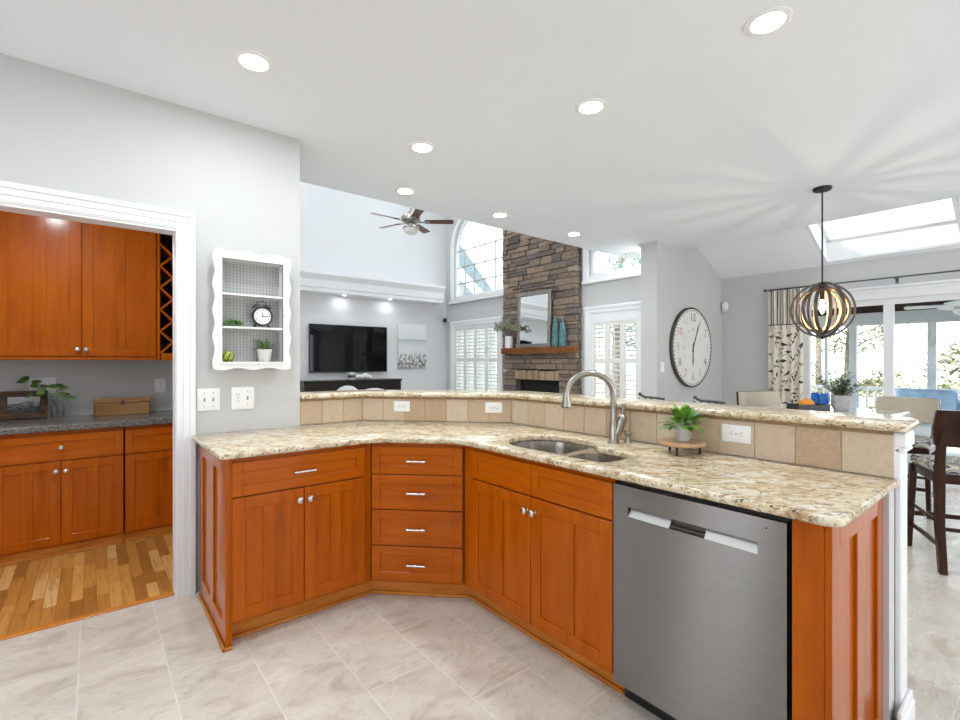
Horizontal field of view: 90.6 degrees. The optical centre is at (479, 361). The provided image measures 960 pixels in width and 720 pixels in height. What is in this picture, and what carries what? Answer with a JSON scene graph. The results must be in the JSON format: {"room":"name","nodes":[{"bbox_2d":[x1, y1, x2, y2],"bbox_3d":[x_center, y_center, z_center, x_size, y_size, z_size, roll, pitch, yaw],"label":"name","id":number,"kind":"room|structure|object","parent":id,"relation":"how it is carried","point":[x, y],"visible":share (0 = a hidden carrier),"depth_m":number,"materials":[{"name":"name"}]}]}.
{"room":"kitchen","nodes":[
{"label":"kitchen","id":0,"kind":"room"},
{"bbox_2d":[0,360,172,416],"bbox_3d":[-3.464,-1.257,3.768,2.800,5.200,0.120,0,0,-39],"label":"wall","id":1,"kind":"structure","parent":0,"point":[86,380],"depth_m":3.91,"materials":[{"name":"grey paint"}]},
{"bbox_2d":[29,377,55,392],"bbox_3d":[-3.423,0.188,3.718,0.155,0.125,0.009,0,0,-39],"label":"outlet","id":2,"kind":"object","parent":1,"relation":"attached to","point":[45,380],"visible":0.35,"depth_m":3.73,"materials":[{"name":"white plastic"}]},
{"bbox_2d":[0,211,155,359],"bbox_3d":[-3.116,-0.583,3.726,0.935,1.148,0.376,0,0,-39],"label":"upper cabinet","id":3,"kind":"object","parent":1,"relation":"attached to","point":[70,290],"visible":0.85,"depth_m":3.57,"materials":[{"name":"brown wood"}]},
{"bbox_2d":[155,378,165,392],"bbox_3d":[-2.828,0.215,4.204,0.082,0.125,0.009,0,0,-39],"label":"outlet","id":4,"kind":"object","parent":1,"relation":"attached to","point":[160,384],"visible":1,"depth_m":4.20,"materials":[{"name":"white plastic"}]},
{"bbox_2d":[156,233,172,359],"bbox_3d":[-2.674,-0.583,4.116,0.240,1.148,0.330,0,0,-39],"label":"wine rack","id":5,"kind":"object","parent":1,"relation":"attached to","point":[164,242],"visible":0.5,"depth_m":4.03,"materials":[{"name":"brown wood"}]},
{"bbox_2d":[0,53,299,590],"bbox_3d":[-2.573,-0.062,2.098,3.468,2.810,0.115,0,0,-39],"label":"wall","id":6,"kind":"structure","parent":0,"point":[60,130],"depth_m":2.77,"materials":[{"name":"grey paint"}]},
{"bbox_2d":[0,180,195,596],"bbox_3d":[-2.391,0.244,2.230,1.811,2.197,0.145,0,0,-39],"label":"trim","id":7,"kind":"structure","parent":6,"relation":"attached to","point":[14,197],"depth_m":2.71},
{"bbox_2d":[197,388,219,410],"bbox_3d":[-1.601,0.227,2.806,0.120,0.132,0.017,0,0,-39],"label":"light switch","id":8,"kind":"object","parent":6,"relation":"attached to","point":[207,399],"visible":1,"depth_m":2.81,"materials":[{"name":"white plastic"}]},
{"bbox_2d":[231,387,253,409],"bbox_3d":[-1.457,0.227,2.923,0.130,0.136,0.017,0,0,-39],"label":"outlet","id":9,"kind":"object","parent":6,"relation":"attached to","point":[241,397],"visible":1,"depth_m":2.92,"materials":[{"name":"white plastic"}]},
{"bbox_2d":[212,247,290,369],"bbox_3d":[-1.401,-0.306,2.919,0.443,0.716,0.092,0,0,-39],"label":"wall shelf","id":10,"kind":"object","parent":6,"relation":"attached to","point":[218,254],"visible":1,"depth_m":2.91,"materials":[{"name":"white paint"}]},
{"bbox_2d":[222,351,234,361],"bbox_3d":[-1.503,-0.028,2.833,0.068,0.065,0.074,0,0,-39],"label":"decorative ball","id":11,"kind":"object","parent":10,"relation":"on","point":[227,356],"visible":0.98,"depth_m":2.81,"materials":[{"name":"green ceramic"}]},
{"bbox_2d":[222,319,244,326],"bbox_3d":[-1.483,-0.233,2.846,0.152,0.049,0.077,0,0,-39],"label":"succulent","id":12,"kind":"object","parent":10,"relation":"on","point":[236,321],"visible":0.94,"depth_m":2.85,"materials":[{"name":"green plant"}]},
{"bbox_2d":[251,301,272,327],"bbox_3d":[-1.355,-0.290,2.953,0.120,0.169,0.038,0,0,-39],"label":"alarm clock","id":13,"kind":"object","parent":10,"relation":"on","point":[261,316],"visible":0.99,"depth_m":2.94,"materials":[{"name":"black plastic"}]},
{"bbox_2d":[254,339,276,361],"bbox_3d":[-1.329,-0.073,2.958,0.174,0.151,0.201,0,0,29],"label":"potted plant","id":14,"kind":"object","parent":10,"relation":"on","point":[264,353],"visible":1,"depth_m":2.94,"materials":[{"name":"green plant"}]},
{"bbox_2d":[300,182,445,389],"bbox_3d":[-2.643,-1.257,8.099,5.350,5.200,0.120,0,0,-39],"label":"wall","id":15,"kind":"structure","parent":0,"point":[339,232],"depth_m":8.63,"materials":[{"name":"paint"}]},
{"bbox_2d":[309,323,386,372],"bbox_3d":[-2.272,-0.217,8.281,1.420,0.810,0.066,0,0,-39],"label":"television","id":16,"kind":"object","parent":15,"relation":"attached to","point":[332,348],"visible":0.97,"depth_m":8.22,"materials":[{"name":"black plastic"}]},
{"bbox_2d":[300,268,445,304],"bbox_3d":[-2.628,-1.287,7.788,4.780,0.320,0.380,0,0,-39],"label":"trim","id":17,"kind":"structure","parent":15,"relation":"attached to","point":[311,281],"depth_m":8.20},
{"bbox_2d":[398,324,425,367],"bbox_3d":[-1.299,-0.287,9.094,0.610,0.840,0.035,0,0,-39],"label":"print","id":18,"kind":"object","parent":15,"relation":"attached to","point":[411,337],"visible":1,"depth_m":9.06},
{"bbox_2d":[0,0,959,258],"bbox_3d":[-0.041,-1.527,0.438,11.490,0.120,7.130,0,0,-39],"label":"ceiling","id":19,"kind":"structure","parent":0,"point":[709,131],"depth_m":2.58,"materials":[{"name":"white paint"}]},
{"bbox_2d":[233,50,273,73],"bbox_3d":[-1.108,-1.463,2.329,0.184,0.008,0.184,0,0,-39],"label":"recessed light","id":20,"kind":"object","parent":19,"relation":"in","point":[251,61],"visible":1,"depth_m":2.32,"materials":[{"name":"white"}]},
{"bbox_2d":[395,187,415,194],"bbox_3d":[-0.642,-1.463,4.094,0.184,0.008,0.184,0,0,-39],"label":"recessed light","id":21,"kind":"object","parent":19,"relation":"in","point":[401,190],"visible":1,"depth_m":4.09,"materials":[{"name":"white plastic"}]},
{"bbox_2d":[408,141,434,153],"bbox_3d":[-0.398,-1.463,3.260,0.184,0.008,0.184,0,0,-39],"label":"recessed light","id":22,"kind":"object","parent":19,"relation":"in","point":[421,147],"visible":1,"depth_m":3.25,"materials":[{"name":"white plastic"}]},
{"bbox_2d":[575,98,607,115],"bbox_3d":[0.641,-1.463,2.741,0.184,0.008,0.184,0,0,-39],"label":"recessed light","id":23,"kind":"object","parent":19,"relation":"in","point":[592,106],"visible":1,"depth_m":2.73,"materials":[{"name":"white"}]},
{"bbox_2d":[744,6,792,36],"bbox_3d":[1.245,-1.463,2.055,0.184,0.008,0.184,0,0,-39],"label":"recessed light","id":24,"kind":"object","parent":19,"relation":"in","point":[769,21],"visible":1,"depth_m":2.04,"materials":[{"name":"white plastic"}]},
{"bbox_2d":[790,185,856,339],"bbox_3d":[2.896,-0.823,4.021,0.442,1.288,0.426,0,0,-39],"label":"pendant light","id":25,"kind":"object","parent":19,"relation":"hanging from","point":[825,291],"visible":1,"depth_m":3.99,"materials":[{"name":"brown wood"}]},
{"bbox_2d":[0,481,959,719],"bbox_3d":[0.369,1.367,3.325,9.578,0.052,11.085,0,0,-39],"label":"floor","id":26,"kind":"structure","parent":0,"point":[372,656],"depth_m":2.15,"materials":[{"name":"beige tile"}]},
{"bbox_2d":[0,427,123,566],"bbox_3d":[-3.067,0.912,3.498,0.688,0.862,0.652,0,0,-39],"label":"base cabinet","id":27,"kind":"object","parent":26,"relation":"on","point":[62,492],"visible":0.99,"depth_m":3.27,"materials":[{"name":"brown wood"}]},
{"bbox_2d":[0,592,173,640],"bbox_3d":[-2.393,1.339,2.232,1.617,0.008,0.040,0,0,-39],"label":"trim","id":28,"kind":"structure","parent":26,"relation":"on","point":[8,636],"depth_m":2.49,"materials":[{"name":"brown wood"}]},
{"bbox_2d":[124,423,172,542],"bbox_3d":[-2.525,0.912,3.940,0.706,0.862,0.652,0,0,-39],"label":"base cabinet","id":29,"kind":"object","parent":26,"relation":"on","point":[148,449],"visible":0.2,"depth_m":3.59,"materials":[{"name":"brown wood"}]},
{"bbox_2d":[0,410,172,435],"bbox_3d":[-3.084,0.458,3.539,2.200,0.045,0.714,0,0,-39],"label":"countertop","id":30,"kind":"structure","parent":29,"relation":"on","point":[89,421],"depth_m":3.44,"materials":[{"name":"grey stone"}]},
{"bbox_2d":[0,391,47,419],"bbox_3d":[-3.440,0.330,3.586,0.264,0.212,0.059,0,0,-39],"label":"picture frame","id":31,"kind":"object","parent":30,"relation":"on","point":[14,405],"visible":0.99,"depth_m":3.58,"materials":[{"name":"brown wood"}]},
{"bbox_2d":[7,396,39,413],"bbox_3d":[-3.440,0.330,3.586,0.180,0.122,0.029,0,0,-39],"label":"print","id":32,"kind":"object","parent":31,"relation":"attached to","point":[15,404],"depth_m":3.58},
{"bbox_2d":[93,396,150,415],"bbox_3d":[-2.946,0.365,3.916,0.376,0.138,0.162,0,0,-39],"label":"wooden box","id":33,"kind":"object","parent":30,"relation":"on","point":[104,406],"visible":1,"depth_m":3.86,"materials":[{"name":"brown wood"}]},
{"bbox_3d":[-3.258,0.367,3.666,0.088,0.133,0.088,0,0,-39],"label":"glass jar","id":34,"kind":"object","parent":30,"relation":"on","visible":0},
{"bbox_2d":[16,376,77,415],"bbox_3d":[-3.280,0.266,3.608,0.349,0.313,0.121,0,0,-39],"label":"eucalyptus stems","id":35,"kind":"object","parent":34,"relation":"in","point":[35,383],"visible":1,"depth_m":3.62,"materials":[{"name":"green plant"}]},
{"bbox_2d":[198,443,370,652],"bbox_3d":[-1.102,0.900,2.709,0.790,0.886,0.755,0,0,-39],"label":"base cabinet","id":36,"kind":"object","parent":26,"relation":"on","point":[284,537],"visible":0.95,"depth_m":2.41,"materials":[{"name":"brown wood"}]},
{"bbox_2d":[300,378,401,391],"bbox_3d":[-2.184,0.826,8.034,1.740,1.035,0.501,0,0,-39],"label":"media console","id":37,"kind":"object","parent":26,"relation":"on","point":[381,383],"visible":0.17,"depth_m":7.84,"materials":[{"name":"grey wood"}]},
{"bbox_2d":[337,385,383,390],"bbox_3d":[-1.564,0.826,6.579,2.140,1.033,0.970,0,0,-39],"label":"sofa","id":38,"kind":"object","parent":26,"relation":"on","point":[347,387],"visible":0.06,"depth_m":6.05,"materials":[{"name":"grey fabric"}]},
{"bbox_2d":[337,385,356,390],"bbox_3d":[-1.702,0.528,6.085,0.397,0.437,0.260,0,0,-39],"label":"cushion","id":39,"kind":"object","parent":38,"relation":"on","point":[347,387],"depth_m":6.03,"materials":[{"name":"grey fabric"}]},
{"bbox_2d":[371,443,469,597],"bbox_3d":[-0.323,0.900,2.937,0.581,0.886,0.655,0,0,6],"label":"base cabinet","id":40,"kind":"object","parent":26,"relation":"on","point":[418,489],"visible":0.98,"depth_m":2.65,"materials":[{"name":"brown wood"}]},
{"bbox_2d":[502,229,581,394],"bbox_3d":[0.933,-1.257,7.520,0.138,5.200,1.604,0,0,-39],"label":"stone fireplace","id":41,"kind":"object","parent":26,"relation":"on","point":[530,263],"visible":0.44,"depth_m":7.37,"materials":[{"name":"brown stone"}]},
{"bbox_2d":[501,346,577,353],"bbox_3d":[0.879,-0.169,7.406,0.100,0.094,1.560,0,0,-39],"label":"mantel shelf","id":42,"kind":"object","parent":41,"relation":"attached to","point":[565,349],"visible":1,"depth_m":7.27,"materials":[{"name":"brown wood"}]},
{"bbox_2d":[505,336,512,347],"bbox_3d":[0.482,-0.315,7.881,0.132,0.196,0.132,0,0,-39],"label":"vase","id":43,"kind":"object","parent":42,"relation":"on","point":[508,339],"visible":0.92,"depth_m":7.83,"materials":[{"name":"white ceramic"}]},
{"bbox_2d":[493,318,520,335],"bbox_3d":[0.451,-0.481,7.818,0.160,0.451,0.767,0,0,-35],"label":"greenery spray","id":44,"kind":"object","parent":43,"relation":"in","point":[501,325],"visible":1,"depth_m":7.85,"materials":[{"name":"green plant"}]},
{"bbox_2d":[517,289,551,347],"bbox_3d":[0.842,-0.654,7.453,0.062,0.875,0.720,0,0,-39],"label":"mirror","id":45,"kind":"object","parent":42,"relation":"on","point":[534,311],"visible":1,"depth_m":7.42,"materials":[{"name":"silver metal"}]},
{"bbox_2d":[552,316,558,346],"bbox_3d":[1.129,-0.447,7.099,0.118,0.460,0.118,0,0,-39],"label":"vase","id":46,"kind":"object","parent":42,"relation":"on","point":[555,329],"visible":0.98,"depth_m":7.06,"materials":[{"name":"teal glass"}]},
{"bbox_2d":[559,318,566,346],"bbox_3d":[1.217,-0.426,6.991,0.112,0.420,0.112,0,0,-39],"label":"vase","id":47,"kind":"object","parent":42,"relation":"on","point":[562,332],"visible":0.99,"depth_m":6.96,"materials":[{"name":"teal glass"}]},
{"bbox_2d":[464,446,624,693],"bbox_3d":[0.427,0.900,2.442,0.652,0.886,1.011,0,0,-39],"label":"base cabinet","id":48,"kind":"object","parent":26,"relation":"on","point":[538,536],"visible":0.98,"depth_m":2.16,"materials":[{"name":"brown wood"}]},
{"bbox_2d":[192,420,897,527],"bbox_3d":[-0.084,0.440,2.233,1.800,0.030,2.821,0,0,-39],"label":"countertop","id":49,"kind":"structure","parent":48,"relation":"on","point":[822,497],"depth_m":2.00,"materials":[{"name":"beige stone"}]},
{"bbox_2d":[510,440,626,461],"bbox_3d":[0.448,0.556,2.398,0.438,0.202,0.757,0,0,-39],"label":"sink","id":50,"kind":"object","parent":49,"relation":"in","point":[590,453],"visible":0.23,"depth_m":2.63,"materials":[{"name":"metal"}]},
{"bbox_2d":[561,370,626,443],"bbox_3d":[0.592,0.236,2.469,0.348,0.378,0.063,0,0,-4],"label":"faucet","id":51,"kind":"object","parent":49,"relation":"on","point":[616,425],"visible":1,"depth_m":2.46,"materials":[{"name":"silver metal"}]},
{"bbox_2d":[659,437,705,455],"bbox_3d":[0.935,0.397,2.199,0.202,0.057,0.202,0,0,-39],"label":"stand","id":52,"kind":"object","parent":49,"relation":"on","point":[671,442],"visible":0.96,"depth_m":2.15,"materials":[{"name":"brown wood"}]},
{"bbox_2d":[658,402,706,441],"bbox_3d":[0.939,0.279,2.211,0.203,0.177,0.235,0,0,-39],"label":"potted plant","id":53,"kind":"object","parent":52,"relation":"on","point":[683,418],"visible":1,"depth_m":2.17,"materials":[{"name":"green plant"}]},
{"bbox_2d":[613,481,791,719],"bbox_3d":[0.944,0.907,1.816,0.602,0.872,0.600,0,0,-39],"label":"dishwasher","id":54,"kind":"object","parent":26,"relation":"on","point":[702,588],"visible":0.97,"depth_m":1.60,"materials":[{"name":"silver metal"}]},
{"bbox_2d":[693,395,724,403],"bbox_3d":[1.312,0.782,2.905,0.390,1.124,0.342,0,0,-39],"label":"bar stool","id":55,"kind":"object","parent":26,"relation":"on","point":[694,396],"visible":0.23,"depth_m":3.02,"materials":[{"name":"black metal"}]},
{"bbox_2d":[736,391,781,406],"bbox_3d":[2.888,0.826,4.646,0.504,1.035,0.551,0,0,-13],"label":"dining chair","id":56,"kind":"object","parent":26,"relation":"on","point":[744,398],"visible":0.2,"depth_m":4.85,"materials":[{"name":"beige fabric"}]},
{"bbox_2d":[759,404,910,416],"bbox_3d":[2.942,0.883,4.081,1.000,0.920,1.000,0,0,-39],"label":"dining table","id":57,"kind":"object","parent":26,"relation":"on","point":[852,410],"visible":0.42,"depth_m":4.00,"materials":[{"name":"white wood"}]},
{"bbox_2d":[786,403,829,410],"bbox_3d":[2.839,0.397,4.112,0.270,0.052,0.160,0,0,0],"label":"serving tray","id":58,"kind":"object","parent":57,"relation":"on","point":[817,407],"visible":0.88,"depth_m":4.03,"materials":[{"name":"black plastic"}]},
{"bbox_2d":[811,392,829,404],"bbox_3d":[3.080,0.352,4.307,0.147,0.140,0.145,0,0,-39],"label":"glass bowl","id":59,"kind":"object","parent":57,"relation":"on","point":[821,398],"visible":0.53,"depth_m":4.26,"materials":[{"name":"glass"}]},
{"bbox_2d":[817,370,870,410],"bbox_3d":[3.085,0.250,4.068,0.353,0.345,0.378,0,0,-18],"label":"potted plant","id":60,"kind":"object","parent":57,"relation":"on","point":[840,402],"visible":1,"depth_m":4.03,"materials":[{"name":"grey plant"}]},
{"bbox_2d":[792,498,882,719],"bbox_3d":[1.170,0.900,1.535,0.592,0.886,0.097,0,0,-39],"label":"end panel","id":61,"kind":"object","parent":26,"relation":"on","point":[837,573],"visible":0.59,"depth_m":1.39,"materials":[{"name":"brown wood"}]},
{"bbox_2d":[875,396,940,518],"bbox_3d":[3.884,0.844,4.371,0.513,0.999,0.468,0,0,-38],"label":"dining chair","id":62,"kind":"object","parent":26,"relation":"on","point":[921,409],"visible":0.34,"depth_m":4.37,"materials":[{"name":"beige fabric"}]},
{"bbox_2d":[875,397,939,423],"bbox_3d":[4.032,0.458,4.488,0.095,0.221,0.456,0,0,-38],"label":"cushion","id":63,"kind":"object","parent":62,"relation":"on","point":[921,409],"depth_m":4.45,"materials":[{"name":"beige fabric"}]},
{"bbox_2d":[911,436,933,447],"bbox_3d":[3.843,0.721,4.339,0.391,0.058,0.442,0,0,-38],"label":"seat cushion","id":64,"kind":"object","parent":62,"relation":"on","point":[920,442],"depth_m":4.12,"materials":[{"name":"fabric"}]},
{"bbox_2d":[907,410,959,575],"bbox_3d":[3.223,0.826,3.130,0.504,1.035,0.551,0,0,26],"label":"dining chair","id":65,"kind":"object","parent":26,"relation":"on","point":[939,468],"visible":0.99,"depth_m":3.04,"materials":[{"name":"wood"}]},
{"bbox_2d":[931,410,935,442],"bbox_3d":[3.135,0.425,2.947,0.490,0.229,0.102,0,0,26],"label":"cushion","id":66,"kind":"object","parent":65,"relation":"on","point":[933,427],"depth_m":3.05,"materials":[{"name":"beige fabric"}]},
{"bbox_2d":[910,454,959,474],"bbox_3d":[3.247,0.698,3.180,0.476,0.060,0.420,0,0,26],"label":"seat cushion","id":67,"kind":"object","parent":65,"relation":"on","point":[926,463],"depth_m":3.20,"materials":[{"name":"fabric"}]},
{"bbox_2d":[446,216,640,394],"bbox_3d":[0.806,-1.257,7.898,0.140,5.200,4.555,0,0,-39],"label":"wall","id":68,"kind":"structure","parent":0,"point":[625,290],"depth_m":8.38,"materials":[{"name":"grey paint"}]},
{"bbox_2d":[448,219,503,304],"bbox_3d":[-0.048,-2.059,8.850,0.140,1.855,1.690,0,0,-39],"label":"window","id":69,"kind":"structure","parent":68,"relation":"in","point":[499,292],"depth_m":9.20,"materials":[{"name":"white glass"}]},
{"bbox_2d":[457,222,502,294],"bbox_3d":[-0.003,-2.092,8.867,0.016,1.630,1.410,0,0,-39],"label":"grille","id":70,"kind":"object","parent":69,"relation":"attached to","point":[463,223],"depth_m":8.98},
{"bbox_2d":[450,316,502,390],"bbox_3d":[-0.063,0.281,8.896,0.135,2.125,1.560,0,0,-39],"label":"door","id":71,"kind":"structure","parent":68,"relation":"in","point":[484,323],"depth_m":8.85,"materials":[{"name":"beige paint"}]},
{"bbox_2d":[581,248,640,284],"bbox_3d":[1.857,-1.724,6.525,0.130,1.225,1.080,0,0,-39],"label":"window","id":72,"kind":"structure","parent":68,"relation":"in","point":[633,271],"depth_m":6.66,"materials":[{"name":"white wood"}]},
{"bbox_2d":[584,301,640,398],"bbox_3d":[1.866,0.281,6.533,0.135,2.125,1.000,0,0,-39],"label":"door","id":73,"kind":"structure","parent":68,"relation":"in","point":[621,314],"depth_m":6.52,"materials":[{"name":"beige paint"}]},
{"bbox_2d":[300,397,894,719],"bbox_3d":[0.335,0.799,2.828,3.196,1.088,0.934,0,0,29],"label":"wall","id":74,"kind":"structure","parent":0,"point":[849,450],"depth_m":2.21,"materials":[{"name":"beige tile"}]},
{"bbox_2d":[394,401,409,411],"bbox_3d":[-0.557,0.321,3.387,0.118,0.074,0.009,0,0,8],"label":"outlet","id":75,"kind":"object","parent":74,"relation":"attached to","point":[403,406],"visible":1,"depth_m":3.38,"materials":[{"name":"white plastic"}]},
{"bbox_2d":[485,402,501,412],"bbox_3d":[0.095,0.321,3.297,0.118,0.074,0.009,0,0,8],"label":"outlet","id":76,"kind":"object","parent":74,"relation":"attached to","point":[490,407],"visible":1,"depth_m":3.30,"materials":[{"name":"white plastic"}]},
{"bbox_2d":[300,398,893,477],"bbox_3d":[0.336,0.346,2.785,3.054,0.156,0.787,0,0,28],"label":"tile backsplash","id":77,"kind":"structure","parent":74,"relation":"attached to","point":[862,453],"depth_m":2.47,"materials":[{"name":"tile"}]},
{"bbox_2d":[300,390,919,431],"bbox_3d":[0.341,0.238,2.940,3.432,0.032,1.116,0,0,28],"label":"breakfast bar","id":78,"kind":"object","parent":74,"relation":"on","point":[823,418],"visible":0.98,"depth_m":2.38,"materials":[{"name":"beige stone"}]},
{"bbox_2d":[722,424,750,443],"bbox_3d":[1.151,0.326,2.137,0.009,0.078,0.124,0,0,-39],"label":"outlet","id":79,"kind":"object","parent":74,"relation":"attached to","point":[731,433],"visible":1,"depth_m":2.13,"materials":[{"name":"white plastic"}]},
{"bbox_2d":[894,430,914,719],"bbox_3d":[1.563,0.800,1.750,0.135,1.086,0.038,0,0,-39],"label":"trim","id":80,"kind":"structure","parent":74,"relation":"attached to","point":[903,441],"depth_m":1.72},
{"bbox_2d":[897,688,914,719],"bbox_3d":[0.898,1.286,2.506,0.200,0.115,2.054,0,0,-39],"label":"baseboard","id":81,"kind":"structure","parent":74,"relation":"attached to","point":[906,711],"depth_m":1.72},
{"bbox_2d":[638,241,721,403],"bbox_3d":[2.733,-1.257,6.434,1.743,5.200,0.290,0,0,-39],"label":"wall","id":82,"kind":"structure","parent":0,"point":[674,279],"depth_m":6.00,"materials":[{"name":"grey paint"}]},
{"bbox_2d":[669,307,711,386],"bbox_3d":[2.789,-0.182,6.258,1.050,1.050,0.053,0,0,-39],"label":"wall clock","id":83,"kind":"object","parent":82,"relation":"attached to","point":[690,347],"visible":1,"depth_m":6.20,"materials":[{"name":"grey metal"}]},
{"bbox_2d":[697,197,959,278],"bbox_3d":[5.073,-1.474,4.142,1.218,0.664,6.400,0,0,-39],"label":"ceiling","id":84,"kind":"structure","parent":0,"point":[794,248],"depth_m":6.06,"materials":[{"name":"white paint"}]},
{"bbox_2d":[806,197,959,263],"bbox_3d":[4.365,-1.538,5.169,0.760,0.665,1.226,0,0,-39],"label":"window","id":85,"kind":"structure","parent":84,"relation":"attached to","point":[939,232],"depth_m":5.37,"materials":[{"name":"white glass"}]},
{"bbox_2d":[722,248,959,404],"bbox_3d":[5.472,0.043,4.552,0.120,2.600,6.530,0,0,-39],"label":"wall","id":86,"kind":"structure","parent":0,"point":[745,323],"depth_m":6.46,"materials":[{"name":"grey paint"}]},
{"bbox_2d":[763,270,959,291],"bbox_3d":[4.972,-0.924,4.982,0.110,0.075,3.628,0,0,-39],"label":"curtain rod","id":87,"kind":"object","parent":86,"relation":"attached to","point":[894,277],"visible":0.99,"depth_m":5.41,"materials":[{"name":"grey metal"}]},
{"bbox_2d":[768,288,802,403],"bbox_3d":[3.959,0.198,6.163,0.060,2.250,0.400,0,0,-39],"label":"curtain","id":88,"kind":"object","parent":87,"relation":"hanging from","point":[785,341],"visible":0.51,"depth_m":6.16,"materials":[{"name":"beige fabric"}]},
{"bbox_2d":[802,278,959,488],"bbox_3d":[5.097,0.238,4.949,0.140,2.210,3.240,0,0,-39],"label":"window frame","id":89,"kind":"structure","parent":86,"relation":"in","point":[948,287],"depth_m":5.45,"materials":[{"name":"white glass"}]},
{"bbox_2d":[907,450,959,474],"bbox_3d":[6.604,1.418,5.651,3.022,0.090,6.800,0,0,-39],"label":"floor","id":90,"kind":"structure","parent":0,"point":[948,453],"depth_m":7.00,"materials":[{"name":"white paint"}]},
{"bbox_2d":[824,337,828,404],"bbox_3d":[6.104,0.388,8.367,0.100,1.970,0.040,0,0,-39],"label":"porch post","id":91,"kind":"object","parent":90,"relation":"on","point":[826,340],"visible":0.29,"depth_m":8.34,"materials":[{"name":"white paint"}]},
{"bbox_2d":[849,326,857,407],"bbox_3d":[6.345,0.388,8.072,0.100,1.970,0.100,0,0,-39],"label":"porch post","id":92,"kind":"object","parent":90,"relation":"on","point":[853,330],"visible":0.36,"depth_m":8.04,"materials":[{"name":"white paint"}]},
{"bbox_2d":[896,388,959,437],"bbox_3d":[6.871,0.890,6.321,0.740,0.965,2.260,0,0,-39],"label":"sofa","id":93,"kind":"object","parent":90,"relation":"on","point":[948,399],"visible":0.3,"depth_m":6.80,"materials":[{"name":"blue fabric"}]},
{"bbox_2d":[912,423,930,436],"bbox_3d":[6.848,0.983,6.302,0.640,0.140,2.080,0,0,-39],"label":"seat cushion","id":94,"kind":"object","parent":93,"relation":"on","point":[924,429],"depth_m":6.64,"materials":[{"name":"fabric"}]},
{"bbox_2d":[896,388,957,410],"bbox_3d":[6.571,0.655,7.005,0.180,0.495,0.660,0,0,-39],"label":"cushion","id":95,"kind":"object","parent":93,"relation":"on","point":[948,399],"depth_m":6.85,"materials":[{"name":"blue fabric"}]},
{"bbox_2d":[927,322,936,388],"bbox_3d":[6.961,0.388,7.317,0.100,1.970,0.100,0,0,-39],"label":"porch post","id":96,"kind":"object","parent":90,"relation":"on","point":[931,326],"visible":0.57,"depth_m":7.28,"materials":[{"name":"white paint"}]},
{"bbox_2d":[812,309,959,327],"bbox_3d":[7.631,-0.697,6.489,0.130,0.200,6.800,0,0,-39],"label":"trim","id":97,"kind":"structure","parent":96,"relation":"on","point":[929,315],"depth_m":7.50,"materials":[{"name":"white paint"}]},
{"bbox_2d":[812,300,950,316],"bbox_3d":[7.631,-0.887,6.489,0.090,0.180,6.800,0,0,-39],"label":"trim","id":98,"kind":"structure","parent":97,"relation":"on","point":[898,307],"depth_m":7.76,"materials":[{"name":"brown wood"}]},
{"bbox_2d":[812,385,959,408],"bbox_3d":[7.635,0.848,6.492,0.080,0.850,6.800,0,0,-39],"label":"porch railing","id":99,"kind":"object","parent":96,"relation":"attached to","point":[813,386],"visible":0.06,"depth_m":7.92,"materials":[{"name":"white paint"}]},
{"bbox_3d":[6.643,-0.987,5.682,3.122,0.180,7.000,0,0,-39],"label":"ceiling","id":100,"kind":"structure","parent":0,"visible":0},
{"bbox_2d":[904,300,959,314],"bbox_3d":[6.135,-0.777,6.042,1.102,0.400,1.109,0,0,-39],"label":"fan","id":101,"kind":"object","parent":100,"relation":"hanging from","point":[954,306],"visible":0.98,"depth_m":6.20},
{"bbox_3d":[-1.406,-3.907,6.544,5.300,0.100,4.055,0,0,-39],"label":"ceiling","id":102,"kind":"structure","parent":0,"visible":0},
{"bbox_2d":[371,207,453,234],"bbox_3d":[-1.056,-2.860,6.971,1.163,1.995,1.209,0,0,-39],"label":"ceiling fan","id":103,"kind":"object","parent":102,"relation":"hanging from","point":[411,219],"visible":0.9,"depth_m":6.94,"materials":[{"name":"grey metal"}]},
{"label":"outside","id":104,"kind":"structure","parent":0,"visible":0},
{"bbox_2d":[496,373,959,451],"bbox_3d":[13.040,2.043,23.558,70.000,0.100,100.000,0,0,-39],"label":"ground","id":105,"kind":"structure","parent":104,"point":[862,403],"depth_m":34.82,"materials":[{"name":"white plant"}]},
{"bbox_2d":[460,245,495,390],"bbox_3d":[-0.235,-1.697,15.733,2.443,7.380,3.563,0,0,-1],"label":"house","id":106,"kind":"structure","parent":105,"relation":"on","point":[479,285],"depth_m":14.21,"materials":[{"name":"blue"}]},
{"bbox_2d":[596,256,640,396],"bbox_3d":[4.944,-1.575,15.417,3.842,7.139,3.587,0,0,-6],"label":"pine tree","id":107,"kind":"object","parent":105,"relation":"on","point":[620,261],"visible":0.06,"depth_m":15.34,"materials":[{"name":"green plant"}]},
{"bbox_2d":[812,335,909,392],"bbox_3d":[11.945,-1.287,17.219,4.688,6.560,3.792,0,0,-14],"label":"tree","id":108,"kind":"object","parent":105,"relation":"on","point":[818,371],"visible":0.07,"depth_m":17.23,"materials":[{"name":"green plant"}]},
{"bbox_2d":[812,324,920,408],"bbox_3d":[9.415,-0.400,12.254,3.196,4.788,2.465,0,0,41],"label":"tree","id":109,"kind":"object","parent":105,"relation":"on","point":[877,379],"visible":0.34,"depth_m":12.08,"materials":[{"name":"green plant"}]},
{"bbox_2d":[907,334,959,389],"bbox_3d":[9.607,-0.309,8.758,2.558,4.608,2.808,0,0,-33],"label":"tree","id":110,"kind":"object","parent":105,"relation":"on","point":[952,362],"visible":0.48,"depth_m":9.37,"materials":[{"name":"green plant"}]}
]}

